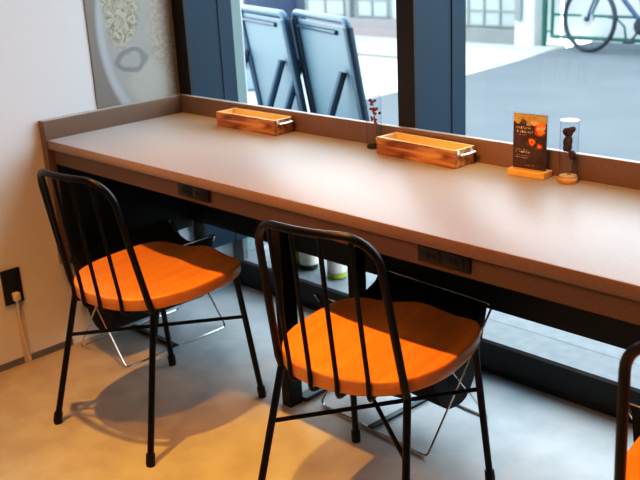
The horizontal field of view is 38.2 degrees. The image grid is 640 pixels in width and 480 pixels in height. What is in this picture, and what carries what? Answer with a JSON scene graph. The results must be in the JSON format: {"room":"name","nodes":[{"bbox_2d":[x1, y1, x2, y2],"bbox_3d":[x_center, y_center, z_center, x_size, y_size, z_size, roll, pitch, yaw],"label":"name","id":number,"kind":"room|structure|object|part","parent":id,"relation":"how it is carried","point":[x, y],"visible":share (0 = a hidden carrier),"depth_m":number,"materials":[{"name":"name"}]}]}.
{"room":"cafe","nodes":[
{"label":"cafe","id":0,"kind":"room"},
{"bbox_2d":[0,0,247,364],"bbox_3d":[-2.189,-0.522,1.814,5.085,2.750,0.200,-20,25,-41],"label":"wall","id":1,"kind":"structure","parent":0,"point":[46,72],"depth_m":3.03,"materials":[{"name":"white paint"}]},
{"bbox_2d":[0,267,23,305],"bbox_3d":[-1.017,0.154,3.057,0.066,0.120,0.010,-20,25,-41],"label":"wall socket","id":2,"kind":"object","parent":1,"relation":"attached to","point":[11,282],"visible":1,"depth_m":3.05,"materials":[{"name":"black plastic"}]},
{"bbox_2d":[7,276,15,284],"bbox_3d":[-1.015,0.134,3.047,0.028,0.024,0.001,-20,25,-41],"label":"socket","id":3,"kind":"object","parent":2,"relation":"attached to","point":[11,280],"depth_m":3.05,"materials":[{"name":"black plastic"}]},
{"bbox_2d":[12,291,31,362],"bbox_3d":[-0.996,0.294,3.102,0.037,0.262,0.032,-20,25,-41],"label":"cord","id":4,"kind":"object","parent":2,"relation":"attached to","point":[16,297],"visible":1,"depth_m":3.11,"materials":[{"name":"beige plastic"}]},
{"bbox_3d":[-0.998,0.305,3.105,0.015,0.230,0.025,0,19,8],"label":"cord","id":5,"kind":"part","parent":4,"relation":"part of","materials":[{"name":"beige plastic"}]},
{"bbox_3d":[-1.000,0.317,3.123,0.026,0.205,0.007,-20,25,-41],"label":"cord","id":6,"kind":"part","parent":4,"relation":"part of","materials":[{"name":"beige plastic"}]},
{"bbox_2d":[0,339,73,371],"bbox_3d":[-2.294,0.877,1.958,4.000,0.022,0.006,-20,25,-41],"label":"baseboard","id":7,"kind":"structure","parent":1,"relation":"attached to","point":[59,346],"depth_m":3.17,"materials":[{"name":"grey stone"}]},
{"bbox_2d":[83,0,179,108],"bbox_3d":[-0.667,-1.103,3.059,0.347,1.300,0.004,-20,25,-41],"label":"poster","id":8,"kind":"object","parent":1,"relation":"attached to","point":[132,45],"visible":1,"depth_m":3.20,"materials":[{"name":"beige paper"}]},
{"bbox_2d":[171,0,247,259],"bbox_3d":[-0.439,-1.092,3.246,0.213,2.505,0.071,-20,25,-41],"label":"window frame","id":9,"kind":"structure","parent":1,"relation":"attached to","point":[203,29],"depth_m":3.36,"materials":[{"name":"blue metal"}]},
{"bbox_2d":[231,0,255,250],"bbox_3d":[-0.358,-1.137,3.367,0.119,2.505,0.002,-20,25,-41],"label":"trim","id":10,"kind":"structure","parent":1,"relation":"attached to","point":[235,4],"depth_m":3.54,"materials":[{"name":"grey"}]},
{"bbox_2d":[0,284,633,479],"bbox_3d":[0.020,1.463,0.105,4.960,0.120,6.421,-20,25,-41],"label":"floor","id":11,"kind":"structure","parent":0,"point":[211,419],"depth_m":2.66,"materials":[{"name":"concrete"}]},
{"bbox_2d":[70,220,224,366],"bbox_3d":[-0.599,0.175,3.235,0.439,0.360,0.278,-20,25,-41],"label":"basket","id":12,"kind":"object","parent":11,"relation":"on","point":[163,231],"visible":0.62,"depth_m":3.22,"materials":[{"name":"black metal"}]},
{"bbox_3d":[-0.601,0.176,3.232,0.431,0.360,0.278,-20,25,-41],"label":"wire frame","id":13,"kind":"part","parent":12,"relation":"part of","materials":[{"name":"silver metal"}]},
{"bbox_2d":[37,169,265,467],"bbox_3d":[-0.494,0.137,2.664,0.433,0.793,0.500,12,24,37],"label":"dining chair","id":14,"kind":"object","parent":11,"relation":"on","point":[146,277],"visible":1,"depth_m":2.57,"materials":[{"name":"orange wood"}]},
{"bbox_3d":[-0.740,0.334,2.704,0.125,0.398,0.017,-13,21,-28],"label":"leg","id":15,"kind":"part","parent":14,"relation":"part of","materials":[{"name":"black metal"}]},
{"bbox_3d":[-0.619,0.001,2.464,0.348,0.395,0.131,12,24,37],"label":"frame","id":16,"kind":"part","parent":14,"relation":"part of","materials":[{"name":"black metal"}]},
{"bbox_3d":[-0.451,0.395,2.482,0.017,0.398,0.125,3,20,17],"label":"leg","id":17,"kind":"part","parent":14,"relation":"part of","materials":[{"name":"black metal"}]},
{"bbox_3d":[-0.479,0.103,2.674,0.422,0.049,0.446,12,24,37],"label":"seat","id":18,"kind":"part","parent":14,"relation":"part of","materials":[{"name":"orange wood"}]},
{"bbox_3d":[-0.507,0.220,2.983,0.018,0.408,0.073,2,19,13],"label":"leg","id":19,"kind":"part","parent":14,"relation":"part of","materials":[{"name":"black metal"}]},
{"bbox_3d":[-0.212,0.282,2.758,0.073,0.408,0.018,-12,21,-24],"label":"leg","id":20,"kind":"part","parent":14,"relation":"part of","materials":[{"name":"black metal"}]},
{"bbox_2d":[38,94,639,407],"bbox_3d":[0.785,0.332,1.880,0.569,0.802,4.221,-20,25,-41],"label":"countertop","id":21,"kind":"structure","parent":11,"relation":"on","point":[548,252],"depth_m":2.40,"materials":[{"name":"brown laminate"}]},
{"bbox_3d":[-0.699,-0.223,3.259,0.551,0.496,0.032,-20,25,-41],"label":"panel","id":22,"kind":"part","parent":21,"relation":"part of","materials":[{"name":"brown laminate"}]},
{"bbox_2d":[177,182,210,202],"bbox_3d":[-0.345,-0.132,2.516,0.013,0.043,0.136,-20,25,-41],"label":"power outlet","id":23,"kind":"object","parent":21,"relation":"attached to","point":[200,194],"visible":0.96,"depth_m":2.50,"materials":[{"name":"black plastic"}]},
{"bbox_2d":[179,184,190,195],"bbox_3d":[-0.369,-0.137,2.533,0.002,0.029,0.048,-20,25,-41],"label":"socket","id":24,"kind":"object","parent":23,"relation":"attached to","point":[184,190],"depth_m":2.53,"materials":[{"name":"black plastic"}]},
{"bbox_2d":[193,187,204,199],"bbox_3d":[-0.327,-0.125,2.492,0.002,0.029,0.048,-20,25,-41],"label":"socket","id":25,"kind":"object","parent":23,"relation":"attached to","point":[198,193],"depth_m":2.49,"materials":[{"name":"black plastic"}]},
{"bbox_2d":[216,108,293,135],"bbox_3d":[-0.215,-0.387,3.016,0.327,0.049,0.080,15,26,43],"label":"wooden tray","id":26,"kind":"object","parent":21,"relation":"on","point":[266,123],"visible":1,"depth_m":2.98,"materials":[{"name":"brown wood"}]},
{"bbox_3d":[-0.314,-0.414,3.111,0.008,0.048,0.064,15,26,43],"label":"panel","id":27,"kind":"part","parent":26,"relation":"part of","materials":[{"name":"brown wood"}]},
{"bbox_3d":[-0.117,-0.360,2.922,0.008,0.048,0.064,15,26,43],"label":"panel","id":28,"kind":"part","parent":26,"relation":"part of","materials":[{"name":"brown wood"}]},
{"bbox_3d":[-0.107,-0.369,2.908,0.020,0.016,0.066,15,26,43],"label":"handle","id":29,"kind":"part","parent":26,"relation":"part of","materials":[{"name":"silver metal"}]},
{"bbox_3d":[-0.099,0.166,2.678,0.050,0.690,0.037,-20,25,-41],"label":"leg","id":30,"kind":"part","parent":21,"relation":"part of","materials":[{"name":"black metal"}]},
{"bbox_3d":[0.112,0.105,2.823,0.042,0.690,0.038,-20,25,-41],"label":"leg","id":31,"kind":"part","parent":21,"relation":"part of","materials":[{"name":"black metal"}]},
{"bbox_2d":[365,93,380,148],"bbox_3d":[0.155,-0.342,2.661,0.046,0.155,0.046,-20,25,-41],"label":"vase","id":32,"kind":"object","parent":21,"relation":"on","point":[373,145],"visible":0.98,"depth_m":2.65,"materials":[{"name":"clear glass"}]},
{"bbox_3d":[0.159,-0.272,2.685,0.045,0.008,0.045,-20,25,-41],"label":"glass","id":33,"kind":"part","parent":32,"relation":"part of","materials":[{"name":"glass"}]},
{"bbox_3d":[0.977,0.154,2.002,0.010,0.377,4.188,-20,25,-41],"label":"panel","id":34,"kind":"part","parent":21,"relation":"part of","materials":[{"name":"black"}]},
{"bbox_2d":[376,132,476,168],"bbox_3d":[0.284,-0.247,2.529,0.080,0.049,0.327,-18,24,-38],"label":"wooden tray","id":35,"kind":"object","parent":21,"relation":"on","point":[438,152],"visible":1,"depth_m":2.50,"materials":[{"name":"brown wood"}]},
{"bbox_3d":[0.192,-0.276,2.629,0.064,0.048,0.008,-18,24,-38],"label":"panel","id":36,"kind":"part","parent":35,"relation":"part of","materials":[{"name":"orange wood"}]},
{"bbox_3d":[0.377,-0.217,2.429,0.064,0.048,0.008,-18,24,-38],"label":"panel","id":37,"kind":"part","parent":35,"relation":"part of","materials":[{"name":"brown wood"}]},
{"bbox_3d":[0.386,-0.227,2.415,0.066,0.016,0.020,-18,24,-38],"label":"handle","id":38,"kind":"part","parent":35,"relation":"part of","materials":[{"name":"silver metal"}]},
{"bbox_2d":[418,244,470,273],"bbox_3d":[0.258,0.036,1.928,0.013,0.043,0.136,-20,25,-41],"label":"power outlet","id":39,"kind":"object","parent":21,"relation":"attached to","point":[426,254],"visible":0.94,"depth_m":1.92,"materials":[{"name":"black plastic"}]},
{"bbox_2d":[422,246,439,263],"bbox_3d":[0.233,0.032,1.946,0.002,0.029,0.048,-20,25,-41],"label":"socket","id":40,"kind":"object","parent":39,"relation":"attached to","point":[429,255],"depth_m":1.95,"materials":[{"name":"black plastic"}]},
{"bbox_2d":[444,252,462,269],"bbox_3d":[0.275,0.043,1.905,0.002,0.029,0.048,-20,25,-41],"label":"socket","id":41,"kind":"object","parent":39,"relation":"attached to","point":[452,261],"depth_m":1.90,"materials":[{"name":"black plastic"}]},
{"bbox_2d":[507,112,551,179],"bbox_3d":[0.521,-0.236,2.293,0.104,0.157,0.042,14,25,40],"label":"menu stand","id":42,"kind":"object","parent":21,"relation":"on","point":[530,130],"visible":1,"depth_m":2.29,"materials":[{"name":"brown wood"}]},
{"bbox_2d":[557,118,579,184],"bbox_3d":[0.597,-0.213,2.220,0.049,0.153,0.049,-20,25,-41],"label":"vase","id":43,"kind":"object","parent":21,"relation":"on","point":[567,178],"visible":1,"depth_m":2.21,"materials":[{"name":"clear glass"}]},
{"bbox_2d":[255,220,494,479],"bbox_3d":[0.120,0.279,2.153,0.433,0.793,0.500,10,22,33],"label":"dining chair","id":44,"kind":"object","parent":11,"relation":"on","point":[355,346],"visible":1,"depth_m":2.07,"materials":[{"name":"black"}]},
{"bbox_3d":[-0.123,0.482,2.175,0.125,0.398,0.017,-15,22,-32],"label":"leg","id":45,"kind":"part","parent":44,"relation":"part of","materials":[{"name":"black metal"}]},
{"bbox_3d":[0.008,0.145,1.946,0.348,0.395,0.131,10,22,33],"label":"frame","id":46,"kind":"part","parent":44,"relation":"part of","materials":[{"name":"black metal"}]},
{"bbox_3d":[0.086,0.364,2.471,0.018,0.408,0.073,0,19,9],"label":"leg","id":47,"kind":"part","parent":44,"relation":"part of","materials":[{"name":"black metal"}]},
{"bbox_3d":[0.134,0.245,2.165,0.422,0.049,0.446,10,22,33],"label":"seat","id":48,"kind":"part","parent":44,"relation":"part of","materials":[{"name":"orange wood"}]},
{"bbox_3d":[0.183,0.534,1.975,0.017,0.398,0.125,2,19,13],"label":"leg","id":49,"kind":"part","parent":44,"relation":"part of","materials":[{"name":"black metal"}]},
{"bbox_3d":[0.398,0.417,2.268,0.073,0.408,0.018,-13,21,-28],"label":"leg","id":50,"kind":"part","parent":44,"relation":"part of","materials":[{"name":"black metal"}]},
{"bbox_2d":[314,269,491,456],"bbox_3d":[0.234,0.332,2.647,0.278,0.360,0.439,-18,24,-38],"label":"basket","id":51,"kind":"object","parent":11,"relation":"on","point":[403,288],"visible":0.41,"depth_m":2.61,"materials":[{"name":"black fabric"}]},
{"bbox_3d":[0.231,0.332,2.650,0.278,0.360,0.431,-18,24,-38],"label":"wire frame","id":52,"kind":"part","parent":51,"relation":"part of","materials":[{"name":"silver metal"}]},
{"bbox_2d":[614,341,639,479],"bbox_3d":[0.704,0.463,1.525,0.433,0.793,0.500,11,23,36],"label":"dining chair","id":53,"kind":"object","parent":11,"relation":"on","point":[627,463],"visible":1,"depth_m":1.41,"materials":[{"name":"black metal"}]},
{"bbox_3d":[0.719,0.428,1.536,0.422,0.049,0.446,11,23,36],"label":"seat","id":54,"kind":"part","parent":53,"relation":"part of","materials":[{"name":"orange wood"}]},
{"bbox_2d":[629,402,639,441],"bbox_3d":[0.911,0.521,1.990,0.278,0.360,0.439,-20,25,-41],"label":"basket","id":55,"kind":"object","parent":11,"relation":"on","point":[635,415],"visible":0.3,"depth_m":2.00,"materials":[{"name":"black fabric"}]},
{"bbox_3d":[0.908,0.520,1.992,0.278,0.360,0.431,-20,25,-41],"label":"wire frame","id":56,"kind":"part","parent":55,"relation":"part of","materials":[{"name":"silver metal"}]},
{"bbox_2d":[396,0,465,135],"bbox_3d":[0.304,-0.888,2.535,0.231,2.505,0.065,-20,25,-41],"label":"window frame","id":57,"kind":"structure","parent":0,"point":[431,34],"depth_m":2.63,"materials":[{"name":"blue metal"}]},
{"bbox_2d":[238,261,639,422],"bbox_3d":[1.852,0.687,1.761,0.228,0.103,6.021,-20,25,-41],"label":"window","id":58,"kind":"structure","parent":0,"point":[580,389],"depth_m":2.79,"materials":[{"name":"black"}]},
{"bbox_2d":[233,244,639,392],"bbox_3d":[1.786,-0.551,1.338,0.232,2.517,6.021,-20,25,-41],"label":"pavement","id":59,"kind":"structure","parent":58,"relation":"on","point":[513,325],"depth_m":2.84,"materials":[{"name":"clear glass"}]},
{"bbox_2d":[296,251,299,265],"bbox_3d":[-0.100,-0.055,3.556,0.071,0.312,0.071,-20,25,-41],"label":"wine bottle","id":60,"kind":"object","parent":59,"relation":"on","point":[297,252],"visible":0.02,"depth_m":3.56,"materials":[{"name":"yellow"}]},
{"bbox_2d":[299,252,318,270],"bbox_3d":[-0.049,-0.041,3.506,0.073,0.312,0.073,-20,25,-41],"label":"canister","id":61,"kind":"object","parent":59,"relation":"on","point":[307,262],"visible":0.23,"depth_m":3.52,"materials":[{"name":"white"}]},
{"bbox_2d":[327,260,346,279],"bbox_3d":[0.057,-0.011,3.403,0.074,0.312,0.074,-20,25,-41],"label":"canister","id":62,"kind":"object","parent":59,"relation":"on","point":[336,271],"visible":0.38,"depth_m":3.41,"materials":[{"name":"grey"}]},
{"label":"outside","id":63,"kind":"structure","parent":0,"visible":0},
{"bbox_2d":[247,35,565,112],"bbox_3d":[-3.530,-2.294,11.659,6.620,0.100,11.700,-20,25,-41],"label":"pavement","id":64,"kind":"structure","parent":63,"point":[379,74],"depth_m":9.48,"materials":[{"name":"concrete"}]},
{"bbox_2d":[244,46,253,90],"bbox_3d":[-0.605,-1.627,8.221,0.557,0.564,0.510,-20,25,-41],"label":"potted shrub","id":65,"kind":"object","parent":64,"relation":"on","point":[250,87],"visible":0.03,"depth_m":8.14,"materials":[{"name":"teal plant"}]},
{"bbox_2d":[243,0,305,63],"bbox_3d":[-0.429,-2.093,9.041,0.560,0.900,0.560,1,19,11],"label":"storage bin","id":66,"kind":"object","parent":64,"relation":"on","point":[287,6],"visible":0.02,"depth_m":8.73,"materials":[{"name":"blue"}]},
{"bbox_2d":[358,53,396,57],"bbox_3d":[0.136,-2.113,10.394,0.080,0.012,2.650,-20,25,-41],"label":"strip","id":67,"kind":"object","parent":64,"relation":"on","point":[361,54],"visible":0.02,"depth_m":9.89,"materials":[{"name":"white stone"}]},
{"bbox_2d":[241,0,560,45],"bbox_3d":[-1.473,-4.775,13.509,0.590,3.200,11.080,-20,25,-41],"label":"building","id":68,"kind":"structure","parent":64,"relation":"on","point":[511,22],"depth_m":10.54,"materials":[{"name":"grey paint"}]},
{"bbox_2d":[541,0,639,45],"bbox_3d":[3.265,-2.468,9.039,0.062,1.250,2.500,-20,25,-41],"label":"railing","id":69,"kind":"object","parent":64,"relation":"on","point":[544,2],"visible":0.94,"depth_m":9.86,"materials":[{"name":"green metal"}]},
{"bbox_3d":[2.409,-2.708,9.874,0.055,1.250,0.055,-10,20,-20],"label":"post","id":70,"kind":"part","parent":69,"relation":"part of","materials":[{"name":"green metal"}]},
{"bbox_3d":[3.278,-2.194,9.134,0.028,0.028,2.245,-20,25,-41],"label":"rail","id":71,"kind":"part","parent":69,"relation":"part of","materials":[{"name":"metal"}]},
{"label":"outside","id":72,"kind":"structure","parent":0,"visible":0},
{"bbox_2d":[263,42,639,244],"bbox_3d":[14.168,-2.469,9.489,29.020,0.098,16.550,-20,25,-41],"label":"road","id":73,"kind":"structure","parent":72,"point":[600,88],"depth_m":7.20,"materials":[{"name":"grey asphalt"}]},
{"bbox_2d":[241,4,307,111],"bbox_3d":[-0.331,-0.741,4.950,0.441,0.980,0.656,-11,20,-23],"label":"sign board","id":74,"kind":"object","parent":73,"relation":"on","point":[270,52],"visible":0.62,"depth_m":4.85,"materials":[{"name":"blue"}]},
{"bbox_3d":[-0.512,-0.693,5.225,0.309,0.731,0.042,-11,20,-23],"label":"prop leg","id":75,"kind":"part","parent":74,"relation":"part of","materials":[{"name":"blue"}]},
{"bbox_3d":[-0.345,-0.828,5.269,0.189,0.933,0.046,-11,20,-23],"label":"rail","id":76,"kind":"part","parent":74,"relation":"part of","materials":[{"name":"blue"}]},
{"bbox_3d":[-0.304,-1.173,4.827,0.045,0.087,0.646,-11,20,-23],"label":"rail","id":77,"kind":"part","parent":74,"relation":"part of","materials":[{"name":"blue"}]},
{"bbox_3d":[-0.298,-0.556,4.787,0.309,0.731,0.042,-11,20,-23],"label":"prop leg","id":78,"kind":"part","parent":74,"relation":"part of","materials":[{"name":"blue"}]},
{"bbox_3d":[-0.086,-0.662,4.742,0.189,0.933,0.046,-11,20,-23],"label":"rail","id":79,"kind":"part","parent":74,"relation":"part of","materials":[{"name":"blue"}]},
{"bbox_2d":[284,9,369,120],"bbox_3d":[-0.027,-0.594,4.471,0.441,0.980,0.656,-11,20,-21],"label":"sign board","id":80,"kind":"object","parent":73,"relation":"on","point":[328,62],"visible":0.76,"depth_m":4.39,"materials":[{"name":"blue"}]},
{"bbox_3d":[-0.202,-0.548,4.750,0.309,0.731,0.042,-11,20,-21],"label":"prop leg","id":81,"kind":"part","parent":80,"relation":"part of","materials":[{"name":"blue"}]},
{"bbox_3d":[-0.033,-0.681,4.790,0.189,0.933,0.046,-11,20,-21],"label":"rail","id":82,"kind":"part","parent":80,"relation":"part of","materials":[{"name":"blue"}]},
{"bbox_3d":[0.000,-1.025,4.348,0.045,0.087,0.646,-11,20,-21],"label":"rail","id":83,"kind":"part","parent":80,"relation":"part of","materials":[{"name":"blue metal"}]},
{"bbox_3d":[0.086,-0.641,4.509,0.142,0.828,0.570,-11,20,-21],"label":"panel","id":84,"kind":"part","parent":80,"relation":"part of","materials":[{"name":"blue"}]},
{"bbox_3d":[0.000,-0.408,4.308,0.309,0.731,0.042,-11,20,-21],"label":"prop leg","id":85,"kind":"part","parent":80,"relation":"part of","materials":[{"name":"blue"}]},
{"bbox_3d":[0.211,-0.513,4.257,0.189,0.933,0.046,-11,20,-21],"label":"rail","id":86,"kind":"part","parent":80,"relation":"part of","materials":[{"name":"blue"}]},
{"bbox_2d":[562,0,639,43],"bbox_3d":[5.905,-2.458,7.132,0.250,2.200,8.920,-20,25,-41],"label":"wall","id":87,"kind":"structure","parent":73,"relation":"on","point":[603,30],"depth_m":10.05,"materials":[{"name":"grey paint"}]},
{"bbox_2d":[563,0,639,51],"bbox_3d":[3.128,-2.311,8.968,1.708,1.014,0.584,12,24,37],"label":"bicycle","id":88,"kind":"object","parent":73,"relation":"on","point":[587,18],"visible":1,"depth_m":9.27,"materials":[{"name":"grey metal"}]},
{"bbox_3d":[3.177,-2.364,8.906,0.914,0.629,0.122,12,24,37],"label":"frame","id":89,"kind":"part","parent":88,"relation":"part of","materials":[{"name":"blue metal"}]}
]}

